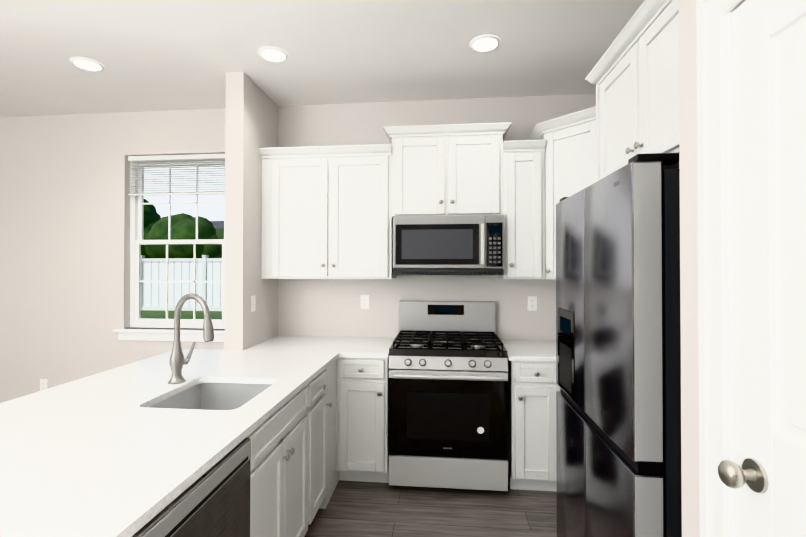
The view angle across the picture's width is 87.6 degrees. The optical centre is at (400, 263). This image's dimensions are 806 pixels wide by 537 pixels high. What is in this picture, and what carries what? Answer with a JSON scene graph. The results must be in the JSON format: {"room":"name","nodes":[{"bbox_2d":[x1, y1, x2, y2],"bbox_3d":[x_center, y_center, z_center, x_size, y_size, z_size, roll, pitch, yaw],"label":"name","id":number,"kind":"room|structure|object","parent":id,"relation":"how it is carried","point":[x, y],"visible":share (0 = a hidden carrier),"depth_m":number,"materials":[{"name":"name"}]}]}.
{"room":"kitchen","nodes":[
{"label":"kitchen","id":0,"kind":"room"},
{"bbox_2d":[225,72,277,349],"bbox_3d":[-1.131,0.084,3.238,0.130,2.840,0.625,0,-1,6],"label":"wall","id":1,"kind":"structure","parent":0,"point":[251,117],"depth_m":2.98,"materials":[{"name":"grey paint"}]},
{"bbox_2d":[251,296,255,311],"bbox_3d":[-1.077,0.293,3.072,0.008,0.116,0.072,0,-1,6],"label":"light switch","id":2,"kind":"object","parent":1,"relation":"attached to","point":[253,303],"visible":1,"depth_m":3.07,"materials":[{"name":"white plastic"}]},
{"bbox_2d":[0,94,595,402],"bbox_3d":[-1.311,0.088,3.645,6.320,2.840,0.150,0,-1,6],"label":"wall","id":3,"kind":"structure","parent":0,"point":[64,250],"depth_m":3.69,"materials":[{"name":"grey paint"}]},
{"bbox_2d":[40,379,46,390],"bbox_3d":[-3.180,1.089,3.742,0.072,0.116,0.007,0,-1,6],"label":"outlet","id":4,"kind":"object","parent":3,"relation":"attached to","point":[43,384],"visible":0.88,"depth_m":3.74,"materials":[{"name":"white plastic"}]},
{"bbox_2d":[113,327,224,341],"bbox_3d":[-1.957,0.618,3.644,1.074,0.100,0.120,0,-1,6],"label":"window sill","id":5,"kind":"structure","parent":3,"relation":"attached to","point":[152,334],"depth_m":3.62,"materials":[{"name":"white wood"}]},
{"bbox_2d":[130,160,224,328],"bbox_3d":[-1.948,-0.193,3.747,0.934,1.523,0.070,0,-1,6],"label":"window","id":6,"kind":"structure","parent":3,"relation":"in","point":[137,230],"depth_m":3.75,"materials":[{"name":"white plastic"}]},
{"bbox_2d":[128,153,224,250],"bbox_3d":[-1.955,-0.532,3.678,0.918,0.840,0.054,0,-1,6],"label":"window blind","id":7,"kind":"object","parent":6,"relation":"attached to","point":[186,157],"visible":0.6,"depth_m":3.68,"materials":[{"name":"white plastic"}]},
{"bbox_2d":[259,144,395,278],"bbox_3d":[-0.553,-0.378,3.303,1.002,0.986,0.382,0,-1,6],"label":"upper cabinet","id":8,"kind":"object","parent":3,"relation":"attached to","point":[326,212],"visible":1,"depth_m":3.15,"materials":[{"name":"white wood"}]},
{"bbox_2d":[361,295,368,308],"bbox_3d":[-0.294,0.316,3.462,0.072,0.116,0.007,0,-1,6],"label":"electrical outlet","id":9,"kind":"object","parent":3,"relation":"attached to","point":[364,301],"visible":1,"depth_m":3.46,"materials":[{"name":"white plastic"}]},
{"bbox_2d":[383,122,511,217],"bbox_3d":[0.350,-0.675,3.216,0.922,0.657,0.382,0,-1,6],"label":"upper cabinet","id":10,"kind":"object","parent":3,"relation":"attached to","point":[444,169],"visible":1,"depth_m":3.06,"materials":[{"name":"white wood"}]},
{"bbox_2d":[393,215,503,274],"bbox_3d":[0.352,-0.129,3.172,0.785,0.426,0.458,0,-1,6],"label":"microwave","id":11,"kind":"object","parent":10,"relation":"attached to","point":[451,245],"visible":1,"depth_m":2.98,"materials":[{"name":"grey metal"}]},
{"bbox_2d":[497,140,545,278],"bbox_3d":[0.900,-0.380,3.158,0.292,0.986,0.382,0,-1,6],"label":"upper cabinet","id":12,"kind":"object","parent":3,"relation":"attached to","point":[524,201],"visible":1,"depth_m":3.01,"materials":[{"name":"white wood"}]},
{"bbox_2d":[528,296,536,310],"bbox_3d":[1.044,0.315,3.329,0.072,0.116,0.007,0,-1,6],"label":"electrical outlet","id":13,"kind":"object","parent":3,"relation":"attached to","point":[532,303],"visible":1,"depth_m":3.33,"materials":[{"name":"white plastic"}]},
{"bbox_2d":[527,106,595,279],"bbox_3d":[1.308,-0.446,2.974,0.665,1.116,0.669,0,-1,6],"label":"upper cabinet","id":14,"kind":"object","parent":3,"relation":"attached to","point":[570,157],"visible":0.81,"depth_m":2.90,"materials":[{"name":"white wood"}]},
{"bbox_2d":[0,0,643,116],"bbox_3d":[-1.351,-1.394,0.236,6.920,0.060,6.970,0,-1,6],"label":"ceiling","id":15,"kind":"structure","parent":0,"point":[158,55],"depth_m":2.64,"materials":[{"name":"white paint"}]},
{"bbox_2d":[70,57,103,70],"bbox_3d":[-2.099,-1.334,2.817,0.184,0.010,0.184,0,-1,6],"label":"recessed light","id":16,"kind":"object","parent":15,"relation":"in","point":[86,63],"visible":1,"depth_m":2.80,"materials":[{"name":"white plastic"}]},
{"bbox_2d":[258,47,287,61],"bbox_3d":[-0.815,-1.335,2.690,0.184,0.010,0.184,0,-1,6],"label":"recessed light","id":17,"kind":"object","parent":15,"relation":"in","point":[273,54],"visible":1,"depth_m":2.67,"materials":[{"name":"white plastic"}]},
{"bbox_2d":[470,35,500,51],"bbox_3d":[0.514,-1.336,2.557,0.184,0.010,0.184,0,-1,6],"label":"recessed light","id":18,"kind":"object","parent":15,"relation":"in","point":[483,43],"visible":1,"depth_m":2.54,"materials":[{"name":"white plastic"}]},
{"bbox_2d":[305,480,556,536],"bbox_3d":[-1.351,1.506,0.209,6.920,0.060,6.970,0,-1,6],"label":"floor","id":19,"kind":"structure","parent":0,"point":[364,509],"depth_m":2.52,"materials":[{"name":"grey wood"}]},
{"bbox_2d":[132,438,250,536],"bbox_3d":[-0.877,1.052,1.255,0.636,0.867,0.562,0,-1,6],"label":"dishwasher","id":20,"kind":"object","parent":19,"relation":"on","point":[214,501],"visible":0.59,"depth_m":1.27,"materials":[{"name":"grey metal"}]},
{"bbox_2d":[246,365,329,536],"bbox_3d":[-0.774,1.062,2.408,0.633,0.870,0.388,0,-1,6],"label":"base cabinet","id":21,"kind":"object","parent":19,"relation":"on","point":[294,476],"depth_m":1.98,"materials":[{"name":"white wood"}]},
{"bbox_2d":[330,359,337,497],"bbox_3d":[-0.751,1.065,2.736,0.613,0.870,0.269,0,-1,6],"label":"base cabinet","id":22,"kind":"object","parent":19,"relation":"on","point":[333,367],"depth_m":2.76,"materials":[{"name":"white wood"}]},
{"bbox_2d":[0,293,394,536],"bbox_3d":[-0.894,0.485,2.197,1.497,0.677,2.637,0,-1,6],"label":"countertop","id":23,"kind":"structure","parent":22,"relation":"on","point":[130,450],"depth_m":1.51,"materials":[{"name":"white stone"}]},
{"bbox_2d":[168,293,213,383],"bbox_3d":[-1.023,0.369,2.067,0.276,0.447,0.152,0,-1,6],"label":"faucet","id":24,"kind":"object","parent":23,"relation":"on","point":[177,360],"depth_m":2.08,"materials":[{"name":"silver metal"}]},
{"bbox_2d":[149,383,272,409],"bbox_3d":[-0.855,0.722,1.943,0.459,0.200,0.509,0,-1,6],"label":"sink","id":25,"kind":"object","parent":23,"relation":"in","point":[202,396],"depth_m":2.19,"materials":[{"name":"silver metal"}]},
{"bbox_2d":[336,357,388,482],"bbox_3d":[-0.232,1.068,3.109,0.347,0.870,0.678,0,-1,6],"label":"base cabinet","id":26,"kind":"object","parent":19,"relation":"on","point":[363,419],"visible":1,"depth_m":2.81,"materials":[{"name":"white wood"}]},
{"bbox_2d":[389,301,507,491],"bbox_3d":[0.334,0.900,3.019,0.769,1.205,0.739,0,-1,6],"label":"range","id":27,"kind":"object","parent":19,"relation":"on","point":[448,394],"visible":1,"depth_m":2.73,"materials":[{"name":"grey"}]},
{"bbox_2d":[507,361,559,490],"bbox_3d":[1.194,1.067,2.967,0.893,0.870,0.678,0,-1,6],"label":"base cabinet","id":28,"kind":"object","parent":19,"relation":"on","point":[533,387],"visible":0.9,"depth_m":2.70,"materials":[{"name":"white wood"}]},
{"bbox_2d":[500,339,555,361],"bbox_3d":[1.184,0.616,2.989,0.916,0.030,0.647,0,-1,6],"label":"countertop","id":29,"kind":"structure","parent":28,"relation":"on","point":[533,350],"depth_m":2.90,"materials":[{"name":"white stone"}]},
{"bbox_2d":[596,85,599,181],"bbox_3d":[1.300,0.275,2.188,0.526,2.438,0.020,0,-1,6],"label":"panel","id":30,"kind":"object","parent":19,"relation":"on","point":[597,132],"visible":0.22,"depth_m":2.21,"materials":[{"name":"white wood"}]},
{"bbox_2d":[556,153,681,536],"bbox_3d":[1.129,0.573,1.729,0.724,1.835,0.901,0,-1,6],"label":"refrigerator","id":31,"kind":"object","parent":19,"relation":"on","point":[618,398],"visible":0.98,"depth_m":1.41,"materials":[{"name":"grey metal"}]},
{"bbox_2d":[679,0,745,536],"bbox_3d":[0.600,0.044,-1.082,0.120,2.840,4.460,0,-1,6],"label":"wall","id":32,"kind":"structure","parent":0,"point":[690,485],"depth_m":1.07,"materials":[{"name":"grey paint"}]},
{"bbox_2d":[585,0,679,178],"bbox_3d":[1.232,-0.706,1.688,0.562,0.622,1.158,0,-1,6],"label":"upper cabinet","id":33,"kind":"object","parent":32,"relation":"attached to","point":[634,73],"visible":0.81,"depth_m":1.72,"materials":[{"name":"white wood"}]},
{"bbox_2d":[696,0,741,536],"bbox_3d":[0.767,0.413,0.687,0.139,2.136,0.672,0,-1,6],"label":"door frame","id":34,"kind":"structure","parent":32,"relation":"attached to","point":[715,275],"depth_m":0.98,"materials":[{"name":"white wood"}]},
{"bbox_2d":[717,0,805,536],"bbox_3d":[0.701,0.453,0.691,0.105,2.039,0.498,0,-1,6],"label":"pantry door","id":35,"kind":"structure","parent":32,"relation":"in","point":[763,474],"depth_m":0.83,"materials":[{"name":"white wood"}]},
{"label":"outside","id":36,"kind":"structure","parent":0,"visible":0},
{"bbox_2d":[141,310,221,318],"bbox_3d":[-4.115,1.907,37.143,75.000,0.100,65.970,0,-1,6],"label":"lawn","id":37,"kind":"structure","parent":36,"point":[155,314],"depth_m":13.55,"materials":[{"name":"green plant"}]},
{"bbox_2d":[141,255,221,310],"bbox_3d":[-7.886,0.676,14.827,46.080,1.950,0.180,0,-1,6],"label":"fence","id":38,"kind":"object","parent":37,"relation":"on","point":[211,269],"depth_m":14.79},
{"bbox_2d":[141,199,223,257],"bbox_3d":[-14.311,-1.725,29.433,19.404,7.022,8.600,0,-1,6],"label":"trees","id":39,"kind":"object","parent":37,"relation":"on","point":[184,222],"depth_m":26.15,"materials":[{"name":"green plant"}]},
{"bbox_2d":[210,221,223,228],"bbox_3d":[-15.701,-1.328,40.924,16.200,6.440,15.800,0,-1,6],"label":"house","id":40,"kind":"structure","parent":37,"relation":"on","point":[217,224],"depth_m":43.22,"materials":[{"name":"grey"}]}
]}

